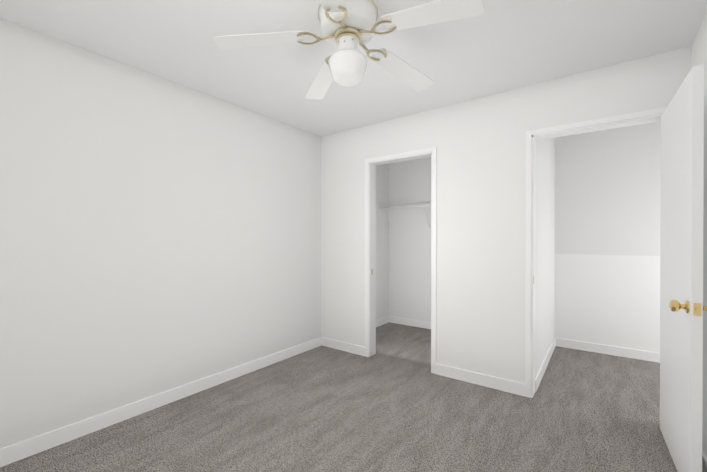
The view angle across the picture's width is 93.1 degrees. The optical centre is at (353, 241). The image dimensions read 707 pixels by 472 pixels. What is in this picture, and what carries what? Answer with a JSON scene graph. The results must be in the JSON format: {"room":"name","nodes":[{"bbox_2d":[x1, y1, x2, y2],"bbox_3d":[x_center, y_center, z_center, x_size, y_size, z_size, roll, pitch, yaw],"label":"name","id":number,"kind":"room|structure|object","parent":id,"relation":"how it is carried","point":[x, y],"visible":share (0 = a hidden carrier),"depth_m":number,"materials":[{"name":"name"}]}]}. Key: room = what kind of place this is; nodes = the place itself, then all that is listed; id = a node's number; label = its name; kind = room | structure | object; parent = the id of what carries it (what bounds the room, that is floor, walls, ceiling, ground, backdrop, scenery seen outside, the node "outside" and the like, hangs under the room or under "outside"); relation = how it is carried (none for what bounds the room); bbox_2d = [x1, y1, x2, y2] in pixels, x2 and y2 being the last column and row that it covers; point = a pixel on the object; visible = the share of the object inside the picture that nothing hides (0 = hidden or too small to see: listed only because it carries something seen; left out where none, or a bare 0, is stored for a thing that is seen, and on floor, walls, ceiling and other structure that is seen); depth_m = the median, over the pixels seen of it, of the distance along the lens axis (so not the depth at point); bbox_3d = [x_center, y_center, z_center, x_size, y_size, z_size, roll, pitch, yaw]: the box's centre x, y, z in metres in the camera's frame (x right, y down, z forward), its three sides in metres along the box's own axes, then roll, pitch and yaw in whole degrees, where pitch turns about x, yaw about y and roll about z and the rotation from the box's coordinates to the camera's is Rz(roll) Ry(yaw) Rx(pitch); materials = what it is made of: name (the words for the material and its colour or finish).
{"room":"empty bedroom","nodes":[
{"label":"empty bedroom","id":0,"kind":"room"},
{"bbox_2d":[0,18,320,448],"bbox_3d":[-1.439,0.003,2.578,0.120,2.440,3.420,0,0,36],"label":"wall","id":1,"kind":"structure","parent":0,"point":[158,234],"depth_m":2.33,"materials":[{"name":"white paint"}]},
{"bbox_2d":[0,338,319,466],"bbox_3d":[-1.349,1.175,2.592,0.013,0.095,3.300,0,0,36],"label":"baseboard","id":2,"kind":"structure","parent":1,"relation":"attached to","point":[32,446],"depth_m":2.33,"materials":[{"name":"white paint"}]},
{"bbox_2d":[0,322,676,471],"bbox_3d":[0.729,1.275,2.053,4.240,0.100,5.140,0,0,36],"label":"floor","id":3,"kind":"structure","parent":0,"point":[393,404],"depth_m":2.25,"materials":[{"name":"carpet"}]},
{"bbox_2d":[0,0,706,135],"bbox_3d":[0.729,-1.265,2.041,4.240,0.100,5.140,0,0,36],"label":"ceiling","id":4,"kind":"structure","parent":0,"point":[497,46],"depth_m":2.08,"materials":[{"name":"white paint"}]},
{"bbox_2d":[214,0,483,99],"bbox_3d":[0.009,-1.009,1.696,1.234,0.409,1.260,0,0,36],"label":"fan","id":5,"kind":"object","parent":4,"relation":"hanging from","point":[348,27],"visible":1,"depth_m":1.64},
{"bbox_2d":[376,164,387,319],"bbox_3d":[0.063,-0.006,4.546,0.200,2.440,1.290,0,0,36],"label":"wall","id":6,"kind":"structure","parent":0,"point":[381,170],"depth_m":4.85,"materials":[{"name":"white paint"}]},
{"bbox_2d":[376,316,388,326],"bbox_3d":[0.139,1.167,4.476,0.013,0.095,1.260,0,0,36],"label":"baseboard","id":7,"kind":"structure","parent":6,"relation":"attached to","point":[382,321],"depth_m":4.84,"materials":[{"name":"white paint"}]},
{"bbox_2d":[388,157,430,321],"bbox_3d":[1.159,-0.006,4.625,1.870,2.440,0.120,0,0,36],"label":"wall","id":8,"kind":"structure","parent":0,"point":[403,268],"depth_m":4.81,"materials":[{"name":"white paint"}]},
{"bbox_2d":[378,200,430,229],"bbox_3d":[1.111,-0.343,4.391,1.670,0.366,0.304,0,0,36],"label":"closet shelf","id":9,"kind":"object","parent":8,"relation":"attached to","point":[407,204],"visible":0.52,"depth_m":4.60,"materials":[{"name":"silver metal"}]},
{"bbox_2d":[389,316,430,328],"bbox_3d":[1.200,1.167,4.518,1.670,0.095,0.013,0,0,36],"label":"baseboard","id":10,"kind":"structure","parent":8,"relation":"attached to","point":[404,321],"depth_m":4.79,"materials":[{"name":"white paint"}]},
{"bbox_2d":[321,46,690,383],"bbox_3d":[0.899,0.001,3.052,3.320,2.440,0.120,0,0,36],"label":"wall","id":11,"kind":"structure","parent":0,"point":[479,144],"depth_m":2.87,"materials":[{"name":"white paint"}]},
{"bbox_2d":[320,337,364,355],"bbox_3d":[-0.116,1.170,3.725,0.595,0.095,0.013,0,0,36],"label":"baseboard","id":12,"kind":"structure","parent":11,"relation":"attached to","point":[343,346],"depth_m":3.71,"materials":[{"name":"white paint"}]},
{"bbox_2d":[365,147,436,373],"bbox_3d":[0.481,0.194,3.362,0.720,2.050,0.124,0,0,36],"label":"door frame","id":13,"kind":"structure","parent":11,"relation":"attached to","point":[371,257],"depth_m":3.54,"materials":[{"name":"white paint"}]},
{"bbox_2d":[436,363,524,395],"bbox_3d":[1.057,1.174,2.859,0.740,0.095,0.013,0,0,36],"label":"baseboard","id":14,"kind":"structure","parent":11,"relation":"attached to","point":[501,384],"depth_m":2.83,"materials":[{"name":"white paint"}]},
{"bbox_2d":[525,107,666,397],"bbox_3d":[1.744,0.181,2.424,0.876,2.085,0.134,0,0,36],"label":"door frame","id":15,"kind":"structure","parent":11,"relation":"attached to","point":[628,116],"depth_m":2.61,"materials":[{"name":"white paint"}]},
{"bbox_2d":[535,138,554,377],"bbox_3d":[1.668,-0.001,3.361,0.450,2.440,1.290,0,0,36],"label":"wall","id":16,"kind":"structure","parent":0,"point":[545,148],"depth_m":3.20,"materials":[{"name":"white paint"}]},
{"bbox_2d":[535,338,556,391],"bbox_3d":[1.898,1.172,3.290,0.013,0.095,1.440,0,0,36],"label":"baseboard","id":17,"kind":"structure","parent":16,"relation":"attached to","point":[544,365],"depth_m":3.13,"materials":[{"name":"white paint"}]},
{"bbox_2d":[555,121,660,352],"bbox_3d":[3.153,-0.001,3.378,1.920,2.440,0.120,0,0,36],"label":"wall","id":18,"kind":"structure","parent":0,"point":[607,227],"depth_m":3.58,"materials":[{"name":"paint"}]},
{"bbox_2d":[557,338,659,362],"bbox_3d":[3.065,1.172,3.365,1.800,0.095,0.013,0,0,36],"label":"baseboard","id":19,"kind":"structure","parent":18,"relation":"attached to","point":[616,351],"depth_m":3.59,"materials":[{"name":"white paint"}]},
{"bbox_2d":[691,14,706,455],"bbox_3d":[1.172,0.011,0.726,0.120,2.440,3.300,0,0,36],"label":"wall","id":20,"kind":"structure","parent":0,"point":[699,51],"depth_m":1.80,"materials":[{"name":"white paint"}]},
{"bbox_2d":[660,64,706,471],"bbox_3d":[1.797,0.205,1.839,0.168,2.018,0.780,0,0,36],"label":"door","id":21,"kind":"structure","parent":20,"relation":"in","point":[682,307],"depth_m":1.67,"materials":[{"name":"white paint"}]},
{"bbox_2d":[702,448,706,471],"bbox_3d":[1.115,1.184,0.773,0.020,0.095,3.300,0,0,36],"label":"baseboard","id":22,"kind":"structure","parent":20,"relation":"attached to","point":[704,458],"depth_m":1.76,"materials":[{"name":"white paint"}]}
]}

